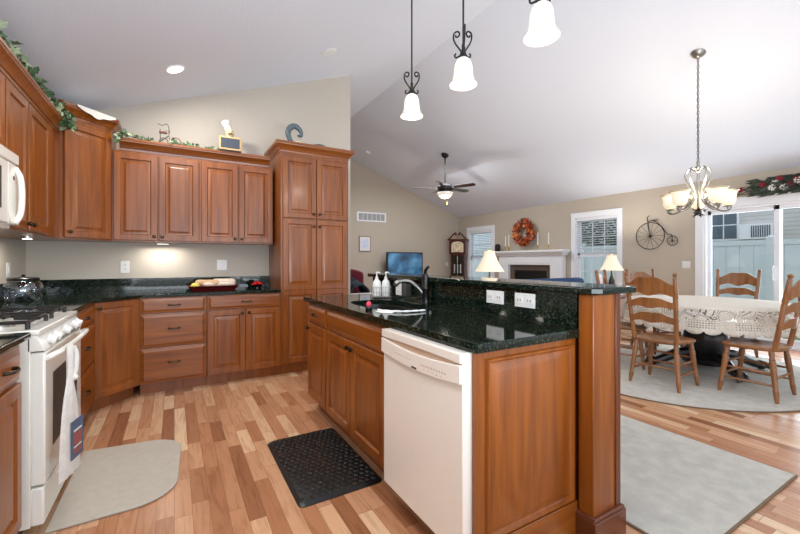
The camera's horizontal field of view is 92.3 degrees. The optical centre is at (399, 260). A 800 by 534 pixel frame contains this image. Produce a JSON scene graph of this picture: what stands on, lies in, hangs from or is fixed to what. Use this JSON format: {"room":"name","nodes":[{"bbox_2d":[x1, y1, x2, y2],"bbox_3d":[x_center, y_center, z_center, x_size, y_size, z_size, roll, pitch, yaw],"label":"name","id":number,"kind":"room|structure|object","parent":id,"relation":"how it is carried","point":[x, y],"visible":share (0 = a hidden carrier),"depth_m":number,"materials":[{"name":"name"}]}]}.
{"room":"kitchen","nodes":[
{"label":"kitchen","id":0,"kind":"room"},
{"bbox_2d":[0,237,25,283],"bbox_3d":[-2.822,-0.030,2.384,0.120,2.500,10.970,0,0,-30],"label":"wall","id":1,"kind":"structure","parent":0,"point":[12,251],"depth_m":3.21,"materials":[{"name":"paint"}]},
{"bbox_2d":[0,71,4,146],"bbox_3d":[-2.123,-0.815,1.705,0.388,0.450,0.765,0,0,-30],"label":"upper cabinet","id":2,"kind":"object","parent":1,"relation":"attached to","point":[2,77],"visible":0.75,"depth_m":2.08,"materials":[{"name":"brown wood"}]},
{"bbox_2d":[0,144,25,228],"bbox_3d":[-2.092,-0.382,1.724,0.441,0.410,0.762,0,0,-30],"label":"microwave","id":3,"kind":"object","parent":2,"relation":"attached to","point":[12,184],"visible":1,"depth_m":2.04,"materials":[{"name":"white plastic"}]},
{"bbox_2d":[0,281,28,299],"bbox_3d":[-2.952,0.237,2.753,0.020,0.125,1.738,0,0,-30],"label":"backsplash","id":4,"kind":"structure","parent":1,"relation":"attached to","point":[19,288],"depth_m":3.18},
{"bbox_2d":[0,72,57,237],"bbox_3d":[-2.618,-0.613,2.547,0.388,0.855,1.185,0,0,-30],"label":"upper cabinet","id":5,"kind":"object","parent":1,"relation":"attached to","point":[28,135],"visible":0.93,"depth_m":2.55,"materials":[{"name":"brown wood"}]},
{"bbox_2d":[0,36,62,132],"bbox_3d":[-2.082,-1.093,1.960,0.078,0.105,2.690,0,0,-30],"label":"crown molding","id":6,"kind":"structure","parent":5,"relation":"attached to","point":[11,67],"depth_m":2.38,"materials":[{"name":"brown wood"}]},
{"bbox_2d":[0,19,77,131],"bbox_3d":[-2.414,-1.157,2.526,0.200,0.219,1.401,0,0,-27],"label":"ivy garland","id":7,"kind":"object","parent":6,"relation":"on","point":[67,116],"visible":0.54,"depth_m":2.60,"materials":[{"name":"green plant"}]},
{"bbox_2d":[26,75,349,293],"bbox_3d":[-2.064,-0.626,4.355,3.185,3.692,0.120,0,0,-30],"label":"wall","id":8,"kind":"structure","parent":0,"point":[259,117],"depth_m":4.24,"materials":[{"name":"paint"}]},
{"bbox_2d":[3,120,115,241],"bbox_3d":[-2.958,-0.693,3.395,0.661,1.015,0.619,0,0,-30],"label":"upper cabinet","id":9,"kind":"object","parent":8,"relation":"attached to","point":[84,154],"visible":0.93,"depth_m":3.31,"materials":[{"name":"brown wood"}]},
{"bbox_2d":[51,98,122,136],"bbox_3d":[-2.780,-1.252,3.393,0.268,0.105,0.875,0,0,11],"label":"crown molding","id":10,"kind":"structure","parent":9,"relation":"on","point":[114,126],"depth_m":3.35,"materials":[{"name":"brown wood"}]},
{"bbox_2d":[76,104,115,119],"bbox_3d":[-2.726,-1.277,3.386,0.159,0.067,0.330,0,0,15],"label":"lace doily","id":11,"kind":"object","parent":10,"relation":"on","point":[96,114],"visible":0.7,"depth_m":3.36,"materials":[{"name":"white fabric"}]},
{"bbox_2d":[120,261,129,272],"bbox_3d":[-2.769,0.060,3.865,0.075,0.120,0.010,0,0,-30],"label":"wall outlet","id":12,"kind":"object","parent":8,"relation":"attached to","point":[124,265],"visible":1,"depth_m":3.86,"materials":[{"name":"white plastic"}]},
{"bbox_2d":[29,276,268,293],"bbox_3d":[-2.468,0.237,4.033,2.109,0.125,0.021,0,0,-30],"label":"backsplash","id":13,"kind":"structure","parent":8,"relation":"attached to","point":[121,284],"depth_m":3.85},
{"bbox_2d":[112,149,199,243],"bbox_3d":[-2.425,-0.613,3.857,0.723,0.855,0.363,0,0,-30],"label":"upper cabinet","id":14,"kind":"object","parent":8,"relation":"attached to","point":[156,197],"visible":1,"depth_m":3.71,"materials":[{"name":"brown wood"}]},
{"bbox_2d":[158,123,180,143],"bbox_3d":[-2.307,-1.258,3.840,0.211,0.226,0.030,0,0,-30],"label":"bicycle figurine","id":15,"kind":"object","parent":14,"relation":"on","point":[160,131],"visible":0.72,"depth_m":3.81,"materials":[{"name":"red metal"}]},
{"bbox_2d":[217,260,226,269],"bbox_3d":[-2.001,0.045,4.317,0.100,0.115,0.009,0,0,-30],"label":"light switch","id":16,"kind":"object","parent":8,"relation":"attached to","point":[221,264],"visible":1,"depth_m":4.31,"materials":[{"name":"white plastic"}]},
{"bbox_2d":[199,159,272,244],"bbox_3d":[-1.800,-0.613,4.224,0.723,0.855,0.363,0,0,-30],"label":"upper cabinet","id":17,"kind":"object","parent":8,"relation":"attached to","point":[236,200],"visible":0.98,"depth_m":4.08,"materials":[{"name":"brown wood"}]},
{"bbox_2d":[119,137,354,166],"bbox_3d":[-1.647,-1.155,4.143,2.240,0.230,0.628,0,0,-30],"label":"crown molding","id":18,"kind":"structure","parent":17,"relation":"attached to","point":[129,144],"depth_m":4.04,"materials":[{"name":"brown wood"}]},
{"bbox_2d":[113,128,155,142],"bbox_3d":[-2.505,-1.152,3.628,0.341,0.158,0.113,0,0,-40],"label":"ivy garland","id":19,"kind":"object","parent":18,"relation":"on","point":[119,135],"visible":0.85,"depth_m":3.56,"materials":[{"name":"green plant"}]},
{"bbox_2d":[169,138,218,149],"bbox_3d":[-2.050,-1.162,3.908,0.541,0.097,0.110,0,0,-36],"label":"ivy garland","id":20,"kind":"object","parent":18,"relation":"on","point":[174,141],"visible":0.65,"depth_m":3.84,"materials":[{"name":"green plant"}]},
{"bbox_2d":[219,120,240,152],"bbox_3d":[-1.808,-1.320,4.073,0.210,0.346,0.155,0,0,-30],"label":"chef figurine","id":21,"kind":"object","parent":18,"relation":"on","point":[228,142],"visible":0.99,"depth_m":4.03,"materials":[{"name":"white paint"}]},
{"bbox_2d":[285,123,302,142],"bbox_3d":[-1.156,-1.393,4.239,0.218,0.244,0.150,0,0,-30],"label":"ornament","id":22,"kind":"object","parent":18,"relation":"on","point":[290,127],"visible":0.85,"depth_m":4.20,"materials":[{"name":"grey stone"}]},
{"bbox_2d":[0,0,799,217],"bbox_3d":[0.844,-2.112,4.608,8.695,1.755,11.090,0,0,-30],"label":"ceiling","id":23,"kind":"structure","parent":0,"point":[606,107],"depth_m":4.48,"materials":[{"name":"paint"}]},
{"bbox_2d":[165,65,184,72],"bbox_3d":[-2.013,-1.717,3.436,0.160,0.062,0.170,0,0,-30],"label":"recessed light","id":24,"kind":"object","parent":23,"relation":"in","point":[173,68],"visible":1,"depth_m":3.42,"materials":[{"name":"white paint"}]},
{"bbox_2d":[321,48,335,55],"bbox_3d":[-0.766,-2.253,4.141,0.160,0.062,0.170,0,0,-30],"label":"recessed light","id":25,"kind":"object","parent":23,"relation":"in","point":[330,51],"visible":1,"depth_m":4.12,"materials":[{"name":"white paint"}]},
{"bbox_2d":[401,0,422,119],"bbox_3d":[0.092,-1.731,3.001,0.174,1.203,0.174,0,0,0],"label":"pendant light","id":26,"kind":"object","parent":23,"relation":"hanging from","point":[411,111],"visible":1,"depth_m":3.00,"materials":[{"name":"beige glass"}]},
{"bbox_2d":[431,153,475,198],"bbox_3d":[0.954,-1.692,7.950,1.271,1.054,1.289,0,0,-30],"label":"ceiling fan","id":27,"kind":"object","parent":23,"relation":"hanging from","point":[444,191],"visible":1,"depth_m":7.81,"materials":[{"name":"metal"}]},
{"bbox_2d":[450,0,476,90],"bbox_3d":[0.406,-1.731,2.466,0.174,1.203,0.174,0,0,0],"label":"pendant light","id":28,"kind":"object","parent":23,"relation":"hanging from","point":[463,79],"visible":1,"depth_m":2.46,"materials":[{"name":"glass"}]},
{"bbox_2d":[524,0,559,46],"bbox_3d":[0.715,-1.731,1.940,0.174,1.203,0.174,0,0,0],"label":"pendant light","id":29,"kind":"object","parent":23,"relation":"hanging from","point":[542,31],"visible":1,"depth_m":1.92,"materials":[{"name":"glass"}]},
{"bbox_2d":[660,48,739,216],"bbox_3d":[3.144,-1.343,4.083,0.676,1.760,0.664,0,0,-30],"label":"chandelier","id":30,"kind":"object","parent":23,"relation":"hanging from","point":[718,196],"visible":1,"depth_m":4.02,"materials":[{"name":"grey metal"}]},
{"bbox_2d":[350,160,457,292],"bbox_3d":[-1.936,-0.815,9.336,8.455,4.070,0.120,0,0,-30],"label":"wall","id":31,"kind":"structure","parent":0,"point":[413,223],"depth_m":10.29,"materials":[{"name":"paint"}]},
{"bbox_2d":[359,236,370,251],"bbox_3d":[-0.902,-0.440,9.861,0.330,0.400,0.022,0,0,-30],"label":"framed picture","id":32,"kind":"object","parent":31,"relation":"attached to","point":[364,241],"visible":1,"depth_m":9.85,"materials":[{"name":"white paper"}]},
{"bbox_2d":[362,239,367,248],"bbox_3d":[-0.896,-0.440,9.852,0.180,0.240,0.002,0,0,-30],"label":"print","id":33,"kind":"object","parent":32,"relation":"attached to","point":[364,241],"depth_m":9.85,"materials":[{"name":"paper"}]},
{"bbox_2d":[357,211,385,222],"bbox_3d":[-0.732,-1.140,9.967,0.840,0.240,0.014,0,0,-30],"label":"air vent","id":34,"kind":"object","parent":31,"relation":"in","point":[361,216],"visible":1,"depth_m":9.96,"materials":[{"name":"metal"}]},
{"bbox_2d":[359,213,384,220],"bbox_3d":[-0.729,-1.140,9.962,0.750,0.170,0.002,0,0,-30],"label":"grille","id":35,"kind":"object","parent":34,"relation":"attached to","point":[362,216],"depth_m":9.96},
{"bbox_2d":[22,329,799,533],"bbox_3d":[0.844,1.270,4.608,8.695,0.100,11.090,0,0,-30],"label":"floor","id":36,"kind":"structure","parent":0,"point":[230,481],"depth_m":2.43,"materials":[{"name":"brown wood"}]},
{"bbox_2d":[0,345,21,533],"bbox_3d":[-1.586,0.775,1.063,0.643,0.890,0.900,0,0,-30],"label":"base cabinet","id":37,"kind":"object","parent":36,"relation":"on","point":[10,390],"visible":1,"depth_m":1.48,"materials":[{"name":"brown wood"}]},
{"bbox_2d":[0,332,30,354],"bbox_3d":[-1.601,0.315,1.063,0.638,0.030,0.935,0,0,-30],"label":"countertop","id":38,"kind":"structure","parent":37,"relation":"on","point":[9,341],"depth_m":1.49,"materials":[{"name":"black stone"}]},
{"bbox_2d":[0,305,88,533],"bbox_3d":[-2.023,0.739,1.857,0.740,0.963,0.770,0,0,-30],"label":"range","id":39,"kind":"object","parent":36,"relation":"on","point":[42,376],"visible":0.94,"depth_m":1.71,"materials":[{"name":"white metal"}]},
{"bbox_2d":[0,311,76,335],"bbox_3d":[-2.055,0.300,1.838,0.665,0.050,0.770,0,0,-30],"label":"cooktop","id":40,"kind":"object","parent":39,"relation":"in","point":[39,323],"depth_m":1.86,"materials":[{"name":"white metal"}]},
{"bbox_2d":[58,344,82,484],"bbox_3d":[-1.550,0.700,1.813,0.041,0.605,0.190,0,0,-17],"label":"hanging towel","id":41,"kind":"object","parent":39,"relation":"hanging from","point":[71,434],"visible":1,"depth_m":1.80,"materials":[{"name":"white fabric"}]},
{"bbox_2d":[74,428,81,454],"bbox_3d":[-1.551,0.867,1.849,0.001,0.100,0.070,0,0,-17],"label":"print","id":42,"kind":"object","parent":41,"relation":"attached to","point":[78,435],"depth_m":1.85},
{"bbox_2d":[76,304,94,418],"bbox_3d":[-2.453,0.775,2.538,0.643,0.890,0.838,0,0,-30],"label":"base cabinet","id":43,"kind":"object","parent":36,"relation":"on","point":[87,315],"visible":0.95,"depth_m":2.77,"materials":[{"name":"brown wood"}]},
{"bbox_2d":[0,286,280,312],"bbox_3d":[-2.045,0.315,3.292,2.131,0.030,1.725,0,0,-30],"label":"countertop","id":44,"kind":"structure","parent":43,"relation":"on","point":[78,301],"depth_m":3.34,"materials":[{"name":"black stone"}]},
{"bbox_2d":[1,274,43,301],"bbox_3d":[-2.851,0.200,2.906,0.230,0.200,0.230,0,0,-30],"label":"glass jar","id":45,"kind":"object","parent":44,"relation":"on","point":[22,278],"visible":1,"depth_m":2.87,"materials":[{"name":"glass"}]},
{"bbox_2d":[187,284,239,290],"bbox_3d":[-1.959,0.277,4.033,0.487,0.045,0.237,0,0,-30],"label":"tray","id":46,"kind":"object","parent":44,"relation":"on","point":[227,287],"visible":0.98,"depth_m":3.95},
{"bbox_2d":[195,280,218,285],"bbox_3d":[-2.001,0.228,3.986,0.230,0.071,0.071,0,0,-10],"label":"bread loaf","id":47,"kind":"object","parent":46,"relation":"on","point":[200,282],"visible":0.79,"depth_m":3.96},
{"bbox_2d":[203,282,234,285],"bbox_3d":[-1.890,0.240,4.014,0.300,0.046,0.046,0,0,-33],"label":"bread loaf","id":48,"kind":"object","parent":46,"relation":"on","point":[206,283],"visible":0.89,"depth_m":4.00,"materials":[{"name":"food"}]},
{"bbox_2d":[213,278,235,282],"bbox_3d":[-1.888,0.222,4.110,0.240,0.071,0.071,0,0,-37],"label":"bread loaf","id":49,"kind":"object","parent":46,"relation":"on","point":[222,279],"visible":0.51,"depth_m":4.10,"materials":[{"name":"food"}]},
{"bbox_2d":[252,281,262,287],"bbox_3d":[-1.601,0.261,4.302,0.130,0.078,0.130,0,0,-30],"label":"dish","id":50,"kind":"object","parent":44,"relation":"on","point":[256,284],"visible":1,"depth_m":4.27,"materials":[{"name":"ceramic"}]},
{"bbox_2d":[45,440,180,533],"bbox_3d":[-1.564,1.212,2.209,0.538,0.013,0.844,0,0,-30],"label":"floor mat","id":51,"kind":"object","parent":36,"relation":"on","point":[108,481],"visible":1,"depth_m":2.11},
{"bbox_2d":[86,298,139,413],"bbox_3d":[-2.789,0.775,3.336,0.893,0.890,0.891,0,0,-30],"label":"base cabinet","id":52,"kind":"object","parent":36,"relation":"on","point":[116,360],"visible":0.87,"depth_m":3.22,"materials":[{"name":"brown wood"}]},
{"bbox_2d":[140,295,205,394],"bbox_3d":[-2.237,0.775,3.805,0.536,0.890,0.633,0,0,-30],"label":"base cabinet","id":53,"kind":"object","parent":36,"relation":"on","point":[172,329],"visible":0.98,"depth_m":3.56,"materials":[{"name":"brown wood"}]},
{"bbox_2d":[206,292,280,384],"bbox_3d":[-1.701,0.775,4.120,0.700,0.890,0.633,0,0,-30],"label":"base cabinet","id":54,"kind":"object","parent":36,"relation":"on","point":[243,331],"visible":0.97,"depth_m":3.87,"materials":[{"name":"brown wood"}]},
{"bbox_2d":[269,151,347,373],"bbox_3d":[-1.068,0.028,4.495,0.769,2.385,0.628,0,0,-30],"label":"pantry cabinet","id":55,"kind":"object","parent":36,"relation":"on","point":[308,254],"visible":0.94,"depth_m":4.20,"materials":[{"name":"brown wood"}]},
{"bbox_2d":[306,303,337,425],"bbox_3d":[-0.415,0.778,3.115,0.618,0.883,0.449,0,0,-30],"label":"base cabinet","id":56,"kind":"object","parent":36,"relation":"on","point":[317,324],"visible":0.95,"depth_m":2.94,"materials":[{"name":"brown wood"}]},
{"bbox_2d":[267,428,381,507],"bbox_3d":[-0.491,1.210,2.345,0.470,0.018,0.790,0,0,-30],"label":"floor mat","id":57,"kind":"object","parent":36,"relation":"on","point":[318,466],"visible":1,"depth_m":2.25,"materials":[{"name":"black plastic"}]},
{"bbox_2d":[350,269,363,292],"bbox_3d":[-1.020,0.680,6.766,0.800,1.080,0.800,0,0,-10],"label":"armchair","id":58,"kind":"object","parent":36,"relation":"on","point":[358,275],"visible":0.1,"depth_m":7.04,"materials":[{"name":"red fabric"}]},
{"bbox_2d":[350,277,369,293],"bbox_3d":[-0.756,0.503,6.585,0.520,0.435,0.440,0,0,-30],"label":"throw blanket","id":59,"kind":"object","parent":58,"relation":"on","point":[354,283],"visible":0.47,"depth_m":6.53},
{"bbox_2d":[326,309,389,472],"bbox_3d":[-0.054,0.778,2.506,0.613,0.883,0.960,0,0,-30],"label":"base cabinet","id":60,"kind":"object","parent":36,"relation":"on","point":[354,355],"visible":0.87,"depth_m":2.33,"materials":[{"name":"brown wood"}]},
{"bbox_2d":[303,294,578,353],"bbox_3d":[-0.011,0.318,2.461,0.599,0.036,2.146,0,0,-30],"label":"countertop","id":61,"kind":"structure","parent":60,"relation":"on","point":[469,331],"depth_m":1.81,"materials":[{"name":"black stone"}]},
{"bbox_2d":[371,286,390,297],"bbox_3d":[-0.152,0.253,3.124,0.160,0.090,0.084,0,0,-2],"label":"soap caddy","id":62,"kind":"object","parent":61,"relation":"on","point":[381,286],"visible":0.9,"depth_m":3.08,"materials":[{"name":"silver metal"}]},
{"bbox_2d":[372,272,380,296],"bbox_3d":[-0.189,0.187,3.123,0.069,0.200,0.069,0,0,-3],"label":"soap bottle","id":63,"kind":"object","parent":62,"relation":"in","point":[376,283],"visible":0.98,"depth_m":3.10,"materials":[{"name":"white plastic"}]},
{"bbox_2d":[382,272,389,296],"bbox_3d":[-0.115,0.187,3.125,0.069,0.200,0.069,0,0,-3],"label":"soap bottle","id":64,"kind":"object","parent":62,"relation":"in","point":[385,283],"visible":1,"depth_m":3.10,"materials":[{"name":"white plastic"}]},
{"bbox_2d":[359,304,422,312],"bbox_3d":[-0.074,0.416,2.602,0.378,0.168,0.778,0,0,-30],"label":"sink","id":65,"kind":"object","parent":61,"relation":"in","point":[374,306],"visible":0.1,"depth_m":2.90,"materials":[{"name":"black"}]},
{"bbox_2d":[376,309,425,312],"bbox_3d":[0.003,0.292,2.238,0.294,0.014,0.111,0,0,4],"label":"cloth","id":66,"kind":"object","parent":61,"relation":"on","point":[378,310],"visible":1,"depth_m":2.23,"materials":[{"name":"white fabric"}]},
{"bbox_2d":[393,266,429,304],"bbox_3d":[0.080,0.166,2.655,0.259,0.269,0.076,0,0,2],"label":"faucet","id":67,"kind":"object","parent":61,"relation":"on","point":[424,290],"visible":1,"depth_m":2.63,"materials":[{"name":"silver metal"}]},
{"bbox_2d":[381,328,471,533],"bbox_3d":[0.334,0.779,1.815,0.635,0.882,0.615,0,0,-30],"label":"dishwasher","id":68,"kind":"object","parent":36,"relation":"on","point":[428,383],"visible":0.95,"depth_m":1.57,"materials":[{"name":"metal"}]},
{"bbox_2d":[447,232,468,275],"bbox_3d":[1.659,0.204,10.925,0.560,2.032,0.309,0,0,22],"label":"grandfather clock","id":69,"kind":"object","parent":36,"relation":"on","point":[458,248],"visible":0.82,"depth_m":10.82,"materials":[{"name":"brown wood"}]},
{"bbox_2d":[449,240,467,253],"bbox_3d":[1.664,-0.390,10.938,0.470,0.380,0.260,0,0,22],"label":"hood","id":70,"kind":"object","parent":69,"relation":"attached to","point":[455,246],"depth_m":10.82,"materials":[{"name":"brown wood"}]},
{"bbox_2d":[391,294,625,533],"bbox_3d":[0.366,0.682,2.595,0.228,1.075,2.167,0,0,-30],"label":"wall","id":71,"kind":"structure","parent":36,"relation":"on","point":[600,510],"depth_m":1.67,"materials":[{"name":"brown wood"}]},
{"bbox_2d":[373,277,578,327],"bbox_3d":[0.276,0.223,2.581,0.016,0.153,2.030,0,0,-30],"label":"granite splash","id":72,"kind":"object","parent":71,"relation":"attached to","point":[555,308],"visible":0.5,"depth_m":2.08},
{"bbox_2d":[396,283,401,294],"bbox_3d":[-0.012,0.220,3.044,0.010,0.100,0.085,0,0,-30],"label":"wall outlet","id":73,"kind":"object","parent":72,"relation":"attached to","point":[399,287],"visible":0.75,"depth_m":3.03,"materials":[{"name":"white plastic"}]},
{"bbox_2d":[402,284,410,296],"bbox_3d":[0.050,0.220,2.869,0.060,0.090,0.045,0,0,-30],"label":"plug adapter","id":74,"kind":"object","parent":72,"relation":"attached to","point":[406,288],"visible":0.97,"depth_m":2.85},
{"bbox_2d":[487,290,503,304],"bbox_3d":[0.525,0.200,2.130,0.010,0.072,0.130,0,0,-30],"label":"wall outlet","id":75,"kind":"object","parent":72,"relation":"attached to","point":[497,297],"visible":1,"depth_m":2.12,"materials":[{"name":"white plastic"}]},
{"bbox_2d":[515,292,534,308],"bbox_3d":[0.632,0.200,1.949,0.010,0.072,0.130,0,0,-30],"label":"wall outlet","id":76,"kind":"object","parent":72,"relation":"attached to","point":[525,300],"visible":1,"depth_m":1.94,"materials":[{"name":"white plastic"}]},
{"bbox_2d":[368,273,635,294],"bbox_3d":[0.396,0.128,2.622,0.310,0.032,2.210,0,0,-30],"label":"bar","id":77,"kind":"object","parent":71,"relation":"on","point":[538,285],"visible":1,"depth_m":2.00,"materials":[{"name":"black stone"}]},
{"bbox_2d":[472,338,577,533],"bbox_3d":[0.525,0.778,1.553,0.586,0.883,0.024,0,0,-30],"label":"island end panel","id":78,"kind":"object","parent":36,"relation":"on","point":[523,398],"visible":0.97,"depth_m":1.53,"materials":[{"name":"brown wood"}]},
{"bbox_2d":[495,249,570,278],"bbox_3d":[2.999,0.487,9.024,0.257,1.465,2.100,0,0,-30],"label":"fireplace","id":79,"kind":"object","parent":36,"relation":"on","point":[526,264],"visible":0.5,"depth_m":8.91,"materials":[{"name":"white paint"}]},
{"bbox_2d":[495,249,570,255],"bbox_3d":[2.999,-0.182,9.024,0.257,0.125,2.100,0,0,-30],"label":"mantel shelf","id":80,"kind":"object","parent":79,"relation":"attached to","point":[559,252],"depth_m":8.72,"materials":[{"name":"white paint"}]},
{"bbox_2d":[523,277,583,282],"bbox_3d":[2.088,0.755,6.511,2.100,0.930,0.890,0,0,-30],"label":"sofa","id":81,"kind":"object","parent":36,"relation":"on","point":[580,280],"visible":0.05,"depth_m":6.39,"materials":[{"name":"blue fabric"}]},
{"bbox_2d":[620,414,797,533],"bbox_3d":[1.139,1.214,2.838,1.230,0.011,2.280,0,0,-30],"label":"area rug","id":82,"kind":"object","parent":36,"relation":"on","point":[671,483],"visible":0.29,"depth_m":2.09,"materials":[{"name":"beige carpet"}]},
{"bbox_2d":[620,343,799,412],"bbox_3d":[3.178,1.212,4.362,2.920,0.013,2.440,0,0,-30],"label":"round rug","id":83,"kind":"object","parent":36,"relation":"on","point":[660,386],"visible":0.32,"depth_m":3.60,"materials":[{"name":"beige carpet"}]},
{"bbox_2d":[594,269,648,369],"bbox_3d":[2.643,0.656,4.583,0.539,1.102,0.469,0,0,40],"label":"dining chair","id":84,"kind":"object","parent":83,"relation":"on","point":[600,279],"visible":0.36,"depth_m":4.53,"materials":[{"name":"brown wood"}]},
{"bbox_2d":[625,268,683,353],"bbox_3d":[3.457,0.656,5.247,0.469,1.102,0.539,0,0,-10],"label":"dining chair","id":85,"kind":"object","parent":83,"relation":"on","point":[633,275],"visible":0.2,"depth_m":5.41,"materials":[{"name":"brown wood"}]},
{"bbox_2d":[623,272,699,393],"bbox_3d":[2.552,0.656,3.760,0.539,1.102,0.469,0,0,-32],"label":"dining chair","id":86,"kind":"object","parent":83,"relation":"on","point":[648,286],"visible":1,"depth_m":3.66,"materials":[{"name":"brown wood"}]},
{"bbox_2d":[645,308,778,382],"bbox_3d":[3.469,0.832,4.359,1.540,0.746,1.540,0,0,-30],"label":"dining table","id":87,"kind":"object","parent":83,"relation":"on","point":[709,349],"visible":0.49,"depth_m":4.21,"materials":[{"name":"black paint"}]},
{"bbox_2d":[620,295,799,338],"bbox_3d":[3.471,0.584,4.369,1.696,0.260,1.699,0,0,-30],"label":"tablecloth","id":88,"kind":"object","parent":87,"relation":"on","point":[737,306],"visible":0.64,"depth_m":3.76,"materials":[{"name":"beige fabric"}]},
{"bbox_2d":[716,269,761,357],"bbox_3d":[4.229,0.656,4.911,0.539,1.102,0.469,0,0,-30],"label":"dining chair","id":89,"kind":"object","parent":83,"relation":"on","point":[738,279],"visible":0.38,"depth_m":5.00,"materials":[{"name":"brown wood"}]},
{"bbox_2d":[717,274,799,403],"bbox_3d":[3.294,0.656,3.474,0.469,1.102,0.539,0,0,-30],"label":"dining chair","id":90,"kind":"object","parent":83,"relation":"on","point":[791,292],"visible":1,"depth_m":3.39,"materials":[{"name":"brown wood"}]},
{"bbox_3d":[3.659,0.908,6.640,0.540,0.616,0.540,0,0,-30],"label":"end table","id":91,"kind":"object","parent":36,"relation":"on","visible":0},
{"bbox_2d":[600,254,623,283],"bbox_3d":[3.659,0.237,6.641,0.380,0.725,0.380,0,0,-30],"label":"table lamp","id":92,"kind":"object","parent":91,"relation":"on","point":[611,263],"visible":0.88,"depth_m":6.56,"materials":[{"name":"fabric"}]},
{"bbox_3d":[1.166,0.908,5.001,0.540,0.616,0.540,0,0,-30],"label":"end table","id":93,"kind":"object","parent":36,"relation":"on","visible":0},
{"bbox_2d":[475,249,504,277],"bbox_3d":[1.167,0.220,5.001,0.380,0.760,0.380,0,0,-30],"label":"table lamp","id":94,"kind":"object","parent":93,"relation":"on","point":[489,263],"visible":0.74,"depth_m":4.91,"materials":[{"name":"beige fabric"}]},
{"bbox_3d":[0.170,0.890,10.169,1.500,0.660,0.480,0,0,-30],"label":"tv console","id":95,"kind":"object","parent":36,"relation":"on","visible":0},
{"bbox_2d":[386,252,422,273],"bbox_3d":[0.129,0.165,10.121,1.100,0.790,0.220,0,0,-30],"label":"television","id":96,"kind":"object","parent":95,"relation":"on","point":[396,262],"visible":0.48,"depth_m":10.08,"materials":[{"name":"black plastic"}]},
{"bbox_2d":[458,166,799,323],"bbox_3d":[4.579,-0.030,6.734,0.140,2.500,10.970,0,0,-30],"label":"wall","id":97,"kind":"structure","parent":0,"point":[554,219],"depth_m":7.00,"materials":[{"name":"paint"}]},
{"bbox_2d":[466,225,494,277],"bbox_3d":[2.255,-0.152,10.629,0.180,1.605,1.150,0,0,-30],"label":"window","id":98,"kind":"structure","parent":97,"relation":"in","point":[470,268],"depth_m":10.90,"materials":[{"name":"white paint"}]},
{"bbox_2d":[470,230,491,258],"bbox_3d":[2.243,-0.434,10.621,0.048,0.769,0.874,0,0,-30],"label":"window blind","id":99,"kind":"object","parent":98,"relation":"attached to","point":[490,231],"visible":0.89,"depth_m":10.65,"materials":[{"name":"white paint"}]},
{"bbox_2d":[511,217,536,246],"bbox_3d":[2.924,-0.684,9.110,0.237,0.714,0.701,0,0,-30],"label":"wreath","id":100,"kind":"object","parent":97,"relation":"attached to","point":[524,241],"visible":1,"depth_m":9.08,"materials":[{"name":"orange plant"}]},
{"bbox_2d":[570,208,623,294],"bbox_3d":[3.960,-0.177,7.728,0.180,1.655,1.120,0,0,-30],"label":"window","id":101,"kind":"structure","parent":97,"relation":"in","point":[575,261],"depth_m":7.82,"materials":[{"name":"white paint"}]},
{"bbox_2d":[577,216,616,256],"bbox_3d":[3.948,-0.479,7.721,0.048,0.779,0.844,0,0,-30],"label":"window blind","id":102,"kind":"object","parent":101,"relation":"attached to","point":[607,217],"visible":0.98,"depth_m":7.69,"materials":[{"name":"white paint"}]},
{"bbox_2d":[636,215,677,248],"bbox_3d":[4.479,-0.507,6.717,0.040,0.605,0.681,0,0,-30],"label":"ornament","id":103,"kind":"object","parent":97,"relation":"attached to","point":[663,229],"visible":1,"depth_m":6.72,"materials":[{"name":"metal"}]},
{"bbox_2d":[682,261,690,267],"bbox_3d":[4.725,0.060,6.339,0.009,0.115,0.120,0,0,-30],"label":"light switch","id":104,"kind":"object","parent":97,"relation":"attached to","point":[685,264],"visible":1,"depth_m":6.33,"materials":[{"name":"white plastic"}]},
{"bbox_2d":[695,192,799,350],"bbox_3d":[5.349,0.135,5.384,0.160,2.170,2.040,0,0,-30],"label":"door","id":105,"kind":"structure","parent":97,"relation":"in","point":[703,224],"depth_m":5.67,"materials":[{"name":"white paint"}]},
{"bbox_2d":[735,173,799,197],"bbox_3d":[5.311,-1.059,5.187,0.158,0.306,1.365,0,0,-30],"label":"swag","id":106,"kind":"object","parent":97,"relation":"attached to","point":[781,184],"visible":0.9,"depth_m":5.34,"materials":[{"name":"green plant"}]},
{"label":"outside","id":107,"kind":"structure","parent":0,"visible":0},
{"bbox_2d":[734,316,799,340],"bbox_3d":[11.876,1.340,12.781,18.570,0.080,26.000,0,0,-30],"label":"ground","id":108,"kind":"structure","parent":107,"point":[796,338],"depth_m":7.24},
{"bbox_2d":[474,219,616,249],"bbox_3d":[8.018,-1.450,25.825,6.000,5.500,18.000,0,0,-30],"label":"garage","id":109,"kind":"structure","parent":108,"relation":"on","point":[488,238],"depth_m":24.02,"materials":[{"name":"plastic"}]},
{"bbox_2d":[582,219,616,245],"bbox_3d":[7.678,-1.174,14.941,3.604,4.948,3.132,0,0,38],"label":"evergreen tree","id":110,"kind":"object","parent":108,"relation":"on","point":[586,223],"visible":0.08,"depth_m":14.35,"materials":[{"name":"green plant"}]},
{"bbox_2d":[473,235,799,313],"bbox_3d":[5.277,0.345,14.702,0.180,1.910,30.000,0,0,-30],"label":"privacy fence","id":111,"kind":"object","parent":108,"relation":"on","point":[746,256],"visible":0.12,"depth_m":9.35,"materials":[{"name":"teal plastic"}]},
{"bbox_2d":[712,207,799,241],"bbox_3d":[16.734,-2.450,9.025,9.000,7.500,13.400,0,0,-30],"label":"house","id":112,"kind":"structure","parent":108,"relation":"on","point":[757,225],"depth_m":11.43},
{"bbox_2d":[739,222,773,239],"bbox_3d":[10.555,-0.875,11.338,0.310,0.450,0.750,0,0,-30],"label":"vent","id":113,"kind":"object","parent":112,"relation":"attached to","point":[752,230],"depth_m":11.29,"materials":[{"name":"white paint"}]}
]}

